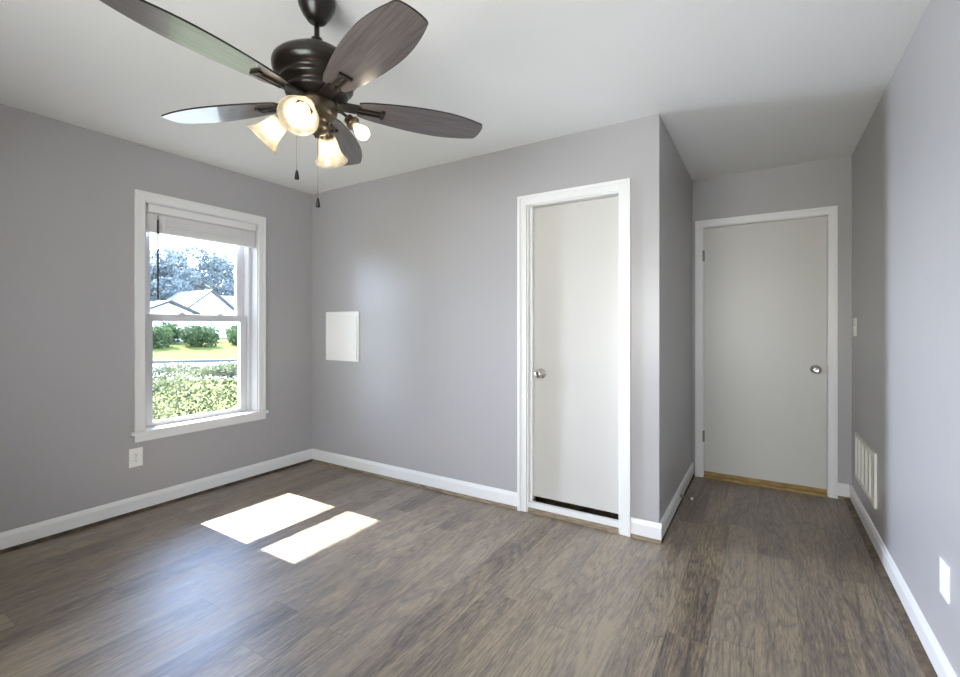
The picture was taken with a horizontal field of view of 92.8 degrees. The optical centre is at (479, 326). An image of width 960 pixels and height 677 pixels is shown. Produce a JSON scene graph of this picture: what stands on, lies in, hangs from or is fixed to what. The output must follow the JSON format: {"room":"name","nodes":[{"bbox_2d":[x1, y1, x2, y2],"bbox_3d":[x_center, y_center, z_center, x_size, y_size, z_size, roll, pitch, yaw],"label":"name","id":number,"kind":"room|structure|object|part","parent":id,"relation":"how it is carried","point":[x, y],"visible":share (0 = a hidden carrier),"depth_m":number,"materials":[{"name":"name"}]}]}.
{"room":"empty bedroom","nodes":[
{"label":"empty bedroom","id":0,"kind":"room"},
{"bbox_2d":[0,104,311,531],"bbox_3d":[-2.621,0.010,2.659,0.220,2.440,3.750,0,0,32],"label":"wall","id":1,"kind":"structure","parent":0,"point":[67,190],"depth_m":2.82,"materials":[{"name":"grey paint"}]},
{"bbox_2d":[129,447,142,467],"bbox_3d":[-2.266,0.863,3.013,0.009,0.122,0.078,0,0,32],"label":"wall outlet","id":2,"kind":"object","parent":1,"relation":"attached to","point":[136,454],"visible":1,"depth_m":3.01,"materials":[{"name":"white plastic"}]},
{"bbox_2d":[0,449,311,553],"bbox_3d":[-2.525,1.174,2.591,0.016,0.112,3.736,0,0,32],"label":"baseboard","id":3,"kind":"structure","parent":1,"relation":"attached to","point":[10,540],"depth_m":3.01,"materials":[{"name":"white wood"}]},
{"bbox_2d":[131,189,268,442],"bbox_3d":[-2.109,-0.069,3.451,0.232,1.664,0.965,0,0,32],"label":"window","id":4,"kind":"structure","parent":1,"relation":"in","point":[249,263],"depth_m":3.49,"materials":[{"name":"white wood"}]},
{"bbox_3d":[-2.167,-0.419,3.485,0.037,0.762,0.730,0,0,32],"label":"sash","id":5,"kind":"part","parent":4,"relation":"part of","materials":[{"name":"clear plastic"}]},
{"bbox_3d":[-2.129,0.303,3.461,0.037,0.778,0.730,0,0,32],"label":"sash","id":6,"kind":"part","parent":4,"relation":"part of","materials":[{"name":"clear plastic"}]},
{"bbox_3d":[-2.058,0.707,3.420,0.112,0.023,0.965,0,0,32],"label":"sill","id":7,"kind":"part","parent":4,"relation":"part of","materials":[{"name":"white wood"}]},
{"bbox_2d":[146,204,255,299],"bbox_3d":[-2.062,-0.508,3.420,0.068,0.647,0.784,0,0,32],"label":"window blind","id":8,"kind":"object","parent":4,"relation":"attached to","point":[159,219],"visible":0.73,"depth_m":3.35,"materials":[{"name":"white fabric"}]},
{"bbox_3d":[-2.069,-0.653,3.423,0.050,0.017,0.784,0,0,32],"label":"rail","id":9,"kind":"part","parent":8,"relation":"part of","materials":[{"name":"white plastic"}]},
{"bbox_2d":[0,461,925,676],"bbox_3d":[-0.462,1.290,2.162,4.412,0.120,5.491,0,0,32],"label":"floor","id":10,"kind":"structure","parent":0,"point":[310,569],"depth_m":2.15,"materials":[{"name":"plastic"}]},
{"bbox_2d":[0,0,929,193],"bbox_3d":[-0.462,-1.285,2.162,4.412,0.150,5.491,0,0,32],"label":"ceiling","id":11,"kind":"structure","parent":0,"point":[736,86],"depth_m":2.18,"materials":[{"name":"white paint"}]},
{"bbox_2d":[100,0,481,207],"bbox_3d":[-0.628,-0.825,1.653,1.265,0.769,1.216,0,0,32],"label":"ceiling fan","id":12,"kind":"object","parent":11,"relation":"hanging from","point":[320,77],"visible":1,"depth_m":1.57,"materials":[{"name":"brown wood"}]},
{"bbox_3d":[-0.811,-0.832,1.349,0.168,0.006,0.507,10,5,30],"label":"fan blade","id":13,"kind":"part","parent":12,"relation":"part of","materials":[{"name":"brown wood"}]},
{"bbox_3d":[-0.998,-0.832,1.785,0.507,0.006,0.168,0,9,13],"label":"fan blade","id":14,"kind":"part","parent":12,"relation":"part of","materials":[{"name":"grey wood"}]},
{"bbox_3d":[-0.767,-0.725,1.687,0.062,0.062,0.051,0,0,-3],"label":"light bulb","id":15,"kind":"part","parent":12,"relation":"part of","materials":[{"name":"white glass"}]},
{"bbox_2d":[273,113,289,128],"bbox_3d":[-0.733,-0.759,1.689,0.056,0.056,0.054,0,0,-3],"label":"socket","id":16,"kind":"object","parent":12,"relation":"attached to","point":[281,120],"depth_m":1.67,"materials":[{"name":"glass"}]},
{"bbox_3d":[-0.681,-0.775,1.692,0.096,0.064,0.012,0,0,-3],"label":"light arm","id":17,"kind":"part","parent":12,"relation":"part of","materials":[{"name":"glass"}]},
{"bbox_3d":[-0.679,-0.561,1.695,0.017,0.035,0.017,0,0,32],"label":"chain pull","id":18,"kind":"part","parent":12,"relation":"part of","materials":[{"name":"black metal"}]},
{"bbox_3d":[-0.596,-0.725,1.534,0.051,0.062,0.062,0,0,-3],"label":"light bulb","id":19,"kind":"part","parent":12,"relation":"part of","materials":[{"name":"white glass"}]},
{"bbox_2d":[297,97,313,112],"bbox_3d":[-0.598,-0.759,1.568,0.054,0.056,0.056,0,0,-3],"label":"socket","id":20,"kind":"object","parent":12,"relation":"attached to","point":[307,101],"depth_m":1.55,"materials":[{"name":"glass"}]},
{"bbox_3d":[-0.601,-0.458,1.696,0.017,0.035,0.017,0,0,32],"label":"chain pull","id":21,"kind":"part","parent":12,"relation":"part of","materials":[{"name":"black metal"}]},
{"bbox_2d":[320,129,333,142],"bbox_3d":[-0.612,-0.759,1.824,0.054,0.056,0.056,0,0,-3],"label":"socket","id":22,"kind":"object","parent":12,"relation":"attached to","point":[328,138],"depth_m":1.81,"materials":[{"name":"brown metal"}]},
{"bbox_3d":[-0.614,-0.725,1.858,0.051,0.062,0.062,0,0,-3],"label":"light bulb","id":23,"kind":"part","parent":12,"relation":"part of","materials":[{"name":"white glass"}]},
{"bbox_3d":[-0.529,-0.775,1.700,0.096,0.064,0.012,0,0,-3],"label":"light arm","id":24,"kind":"part","parent":12,"relation":"part of","materials":[{"name":"brown metal"}]},
{"bbox_3d":[-0.642,-0.832,2.098,0.168,0.006,0.507,-9,1,-5],"label":"fan blade","id":25,"kind":"part","parent":12,"relation":"part of","materials":[{"name":"grey wood"}]},
{"bbox_2d":[344,114,359,130],"bbox_3d":[-0.477,-0.759,1.703,0.056,0.056,0.054,0,0,-3],"label":"socket","id":26,"kind":"object","parent":12,"relation":"attached to","point":[352,122],"depth_m":1.69,"materials":[{"name":"brown metal"}]},
{"bbox_3d":[-0.443,-0.725,1.704,0.062,0.062,0.051,0,0,-3],"label":"light bulb","id":27,"kind":"part","parent":12,"relation":"part of","materials":[{"name":"white glass"}]},
{"bbox_3d":[-0.339,-0.832,1.393,0.168,0.006,0.507,12,-8,-41],"label":"fan blade","id":28,"kind":"part","parent":12,"relation":"part of","materials":[{"name":"brown wood"}]},
{"bbox_3d":[-0.234,-0.832,1.855,0.507,0.006,0.168,0,-9,-23],"label":"fan blade","id":29,"kind":"part","parent":12,"relation":"part of","materials":[{"name":"brown wood"}]},
{"bbox_2d":[312,114,662,522],"bbox_3d":[-0.320,0.010,3.505,3.231,2.440,0.120,0,0,32],"label":"wall","id":30,"kind":"structure","parent":0,"point":[426,258],"depth_m":3.34,"materials":[{"name":"grey paint"}]},
{"bbox_2d":[326,311,358,361],"bbox_3d":[-1.200,0.085,3.968,0.410,0.426,0.026,0,0,32],"label":"access panel","id":31,"kind":"object","parent":30,"relation":"attached to","point":[342,328],"visible":1,"depth_m":3.95,"materials":[{"name":"white plastic"}]},
{"bbox_2d":[312,448,516,509],"bbox_3d":[-0.643,1.174,3.626,2.115,0.112,0.016,0,0,32],"label":"baseboard","id":32,"kind":"structure","parent":30,"relation":"attached to","point":[491,495],"depth_m":3.49,"materials":[{"name":"white wood"}]},
{"bbox_2d":[517,178,630,536],"bbox_3d":[0.599,0.182,2.921,0.739,2.097,0.139,0,0,32],"label":"door","id":33,"kind":"structure","parent":30,"relation":"in","point":[574,244],"depth_m":2.92,"materials":[{"name":"white wood"}]},
{"bbox_3d":[0.393,0.314,3.019,0.066,0.066,0.071,0,0,32],"label":"knob","id":34,"kind":"part","parent":33,"relation":"part of","materials":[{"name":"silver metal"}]},
{"bbox_2d":[630,517,661,543],"bbox_3d":[0.954,1.174,2.631,0.171,0.112,0.016,0,0,32],"label":"baseboard","id":35,"kind":"structure","parent":30,"relation":"attached to","point":[645,530],"depth_m":2.63,"materials":[{"name":"white wood"}]},
{"bbox_2d":[663,122,691,514],"bbox_3d":[0.909,0.010,3.558,1.200,2.440,1.271,0,0,32],"label":"wall","id":36,"kind":"structure","parent":0,"point":[677,181],"depth_m":3.07,"materials":[{"name":"grey paint"}]},
{"bbox_2d":[660,462,693,542],"bbox_3d":[1.394,1.174,3.186,0.016,0.112,1.391,0,0,32],"label":"baseboard","id":37,"kind":"structure","parent":36,"relation":"attached to","point":[668,517],"depth_m":3.02,"materials":[{"name":"white wood"}]},
{"bbox_2d":[692,155,851,497],"bbox_3d":[2.198,0.010,3.622,1.141,2.440,0.200,0,0,32],"label":"wall","id":38,"kind":"structure","parent":0,"point":[827,182],"depth_m":3.37,"materials":[{"name":"grey paint"}]},
{"bbox_2d":[695,206,837,498],"bbox_3d":[2.180,0.184,3.541,0.927,2.093,0.177,0,0,32],"label":"door","id":39,"kind":"structure","parent":38,"relation":"in","point":[766,285],"depth_m":3.51,"materials":[{"name":"white wood"}]},
{"bbox_3d":[2.437,0.315,3.318,0.066,0.066,0.071,0,0,32],"label":"knob","id":40,"kind":"part","parent":39,"relation":"part of","materials":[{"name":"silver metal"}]},
{"bbox_2d":[838,483,849,499],"bbox_3d":[2.586,1.174,3.253,0.066,0.112,0.016,0,0,32],"label":"baseboard","id":41,"kind":"structure","parent":38,"relation":"attached to","point":[843,489],"depth_m":3.25,"materials":[{"name":"white wood"}]},
{"bbox_2d":[852,0,959,676],"bbox_3d":[1.387,0.010,1.099,0.150,2.440,5.341,0,0,32],"label":"wall","id":42,"kind":"structure","parent":0,"point":[906,158],"depth_m":1.85,"materials":[{"name":"grey paint"}]},
{"bbox_2d":[852,318,856,335],"bbox_3d":[2.540,0.004,3.107,0.016,0.122,0.100,0,0,32],"label":"light switch","id":43,"kind":"object","parent":42,"relation":"attached to","point":[854,327],"visible":1,"depth_m":3.10,"materials":[{"name":"white plastic"}]},
{"bbox_2d":[855,431,876,508],"bbox_3d":[2.338,0.850,2.780,0.014,0.300,0.636,0,0,32],"label":"air vent","id":44,"kind":"object","parent":42,"relation":"in","point":[865,456],"visible":1,"depth_m":2.72,"materials":[{"name":"white metal"}]},
{"bbox_2d":[845,485,956,676],"bbox_3d":[1.252,1.174,1.065,0.042,0.112,5.141,0,0,32],"label":"baseboard","id":45,"kind":"structure","parent":42,"relation":"attached to","point":[929,653],"depth_m":1.97,"materials":[{"name":"white wood"}]},
{"bbox_2d":[940,556,949,603],"bbox_3d":[1.577,0.859,1.554,0.008,0.124,0.086,0,0,32],"label":"wall outlet","id":46,"kind":"object","parent":42,"relation":"attached to","point":[944,567],"visible":1,"depth_m":1.54,"materials":[{"name":"white plastic"}]},
{"bbox_2d":[941,567,944,590],"bbox_3d":[1.575,0.859,1.555,0.004,0.067,0.033,0,0,32],"label":"receptacle","id":47,"kind":"object","parent":46,"relation":"attached to","point":[942,568],"depth_m":1.55,"materials":[{"name":"white plastic"}]},
{"label":"outside","id":48,"kind":"structure","parent":0,"visible":0},
{"bbox_2d":[153,338,237,420],"bbox_3d":[-35.086,1.305,54.556,109.780,0.750,130.000,0,0,32],"label":"ground","id":49,"kind":"structure","parent":48,"point":[224,349],"depth_m":22.68,"materials":[{"name":"green plant"}]},
{"bbox_2d":[153,324,174,348],"bbox_3d":[-17.941,0.591,25.010,1.884,1.501,2.364,0,0,32],"label":"shrub","id":50,"kind":"object","parent":49,"relation":"on","point":[160,334],"visible":0.47,"depth_m":25.22,"materials":[{"name":"green plant"}]},
{"bbox_2d":[157,321,181,342],"bbox_3d":[-18.950,0.494,27.272,2.031,1.719,2.223,0,0,32],"label":"shrub","id":51,"kind":"object","parent":49,"relation":"on","point":[172,326],"visible":0.26,"depth_m":27.40,"materials":[{"name":"green plant"}]},
{"bbox_2d":[150,247,189,300],"bbox_3d":[-29.245,-2.908,39.526,6.078,8.306,6.881,0,0,32],"label":"leafy tree","id":52,"kind":"object","parent":49,"relation":"on","point":[165,275],"visible":0.3,"depth_m":40.23,"materials":[{"name":"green plant"}]},
{"bbox_2d":[150,264,193,300],"bbox_3d":[-38.172,-3.221,55.128,7.851,8.929,7.672,0,0,32],"label":"leafy tree","id":53,"kind":"object","parent":49,"relation":"on","point":[151,264],"visible":0.04,"depth_m":55.86,"materials":[{"name":"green plant"}]},
{"bbox_2d":[150,300,199,340],"bbox_3d":[-21.704,-0.365,30.605,4.230,2.690,3.600,0,0,32],"label":"house","id":54,"kind":"structure","parent":49,"relation":"on","point":[166,306],"depth_m":29.80,"materials":[{"name":"white"}]},
{"bbox_2d":[153,245,233,300],"bbox_3d":[-31.814,-3.708,50.684,6.984,9.902,7.771,0,0,32],"label":"leafy tree","id":55,"kind":"object","parent":49,"relation":"on","point":[214,269],"visible":0.46,"depth_m":49.86,"materials":[{"name":"green plant"}]},
{"bbox_2d":[153,359,237,419],"bbox_3d":[-3.148,1.059,6.670,1.395,1.259,3.951,0,0,32],"label":"hedge","id":56,"kind":"object","parent":49,"relation":"on","point":[230,370],"visible":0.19,"depth_m":5.53,"materials":[{"name":"green plant"}]},
{"bbox_2d":[153,359,237,362],"bbox_3d":[-11.940,1.640,21.513,18.000,0.180,0.300,0,0,-18],"label":"kerb","id":57,"kind":"object","parent":49,"relation":"on","point":[208,360],"visible":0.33,"depth_m":20.99,"materials":[{"name":"grey concrete"}]},
{"bbox_2d":[178,324,218,346],"bbox_3d":[-16.646,0.645,27.048,2.020,1.636,2.272,0,0,32],"label":"shrub","id":58,"kind":"object","parent":49,"relation":"on","point":[199,335],"visible":0.98,"depth_m":26.53,"materials":[{"name":"green plant"}]},
{"bbox_2d":[167,289,237,337],"bbox_3d":[-21.812,-1.000,42.249,7.330,3.900,14.550,0,0,32],"label":"house","id":59,"kind":"structure","parent":49,"relation":"on","point":[206,302],"depth_m":36.80,"materials":[{"name":"white"}]},
{"bbox_2d":[192,327,219,341],"bbox_3d":[-17.731,0.596,29.261,1.798,1.352,1.931,0,0,32],"label":"shrub","id":60,"kind":"object","parent":49,"relation":"on","point":[210,328],"visible":0.03,"depth_m":29.57,"materials":[{"name":"green plant"}]},
{"bbox_2d":[189,254,233,295],"bbox_3d":[-40.477,-4.915,69.425,8.948,12.312,10.276,0,0,32],"label":"leafy tree","id":61,"kind":"object","parent":49,"relation":"on","point":[228,273],"visible":0.22,"depth_m":69.27,"materials":[{"name":"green plant"}]},
{"bbox_2d":[225,325,237,335],"bbox_3d":[-16.312,0.525,31.580,1.937,1.532,2.578,0,0,32],"label":"shrub","id":62,"kind":"object","parent":49,"relation":"on","point":[232,326],"visible":0.17,"depth_m":30.97,"materials":[{"name":"green plant"}]},
{"bbox_2d":[226,328,237,344],"bbox_3d":[-15.220,0.618,29.455,2.054,1.562,2.207,0,0,-35],"label":"shrub","id":63,"kind":"object","parent":49,"relation":"on","point":[233,339],"visible":0.16,"depth_m":28.71,"materials":[{"name":"green plant"}]},
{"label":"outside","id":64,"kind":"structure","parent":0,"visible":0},
{"bbox_2d":[153,362,237,379],"bbox_3d":[-10.725,1.695,17.807,18.000,0.070,7.500,0,0,-18],"label":"road","id":65,"kind":"structure","parent":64,"point":[199,363],"depth_m":19.92,"materials":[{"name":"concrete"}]}
]}

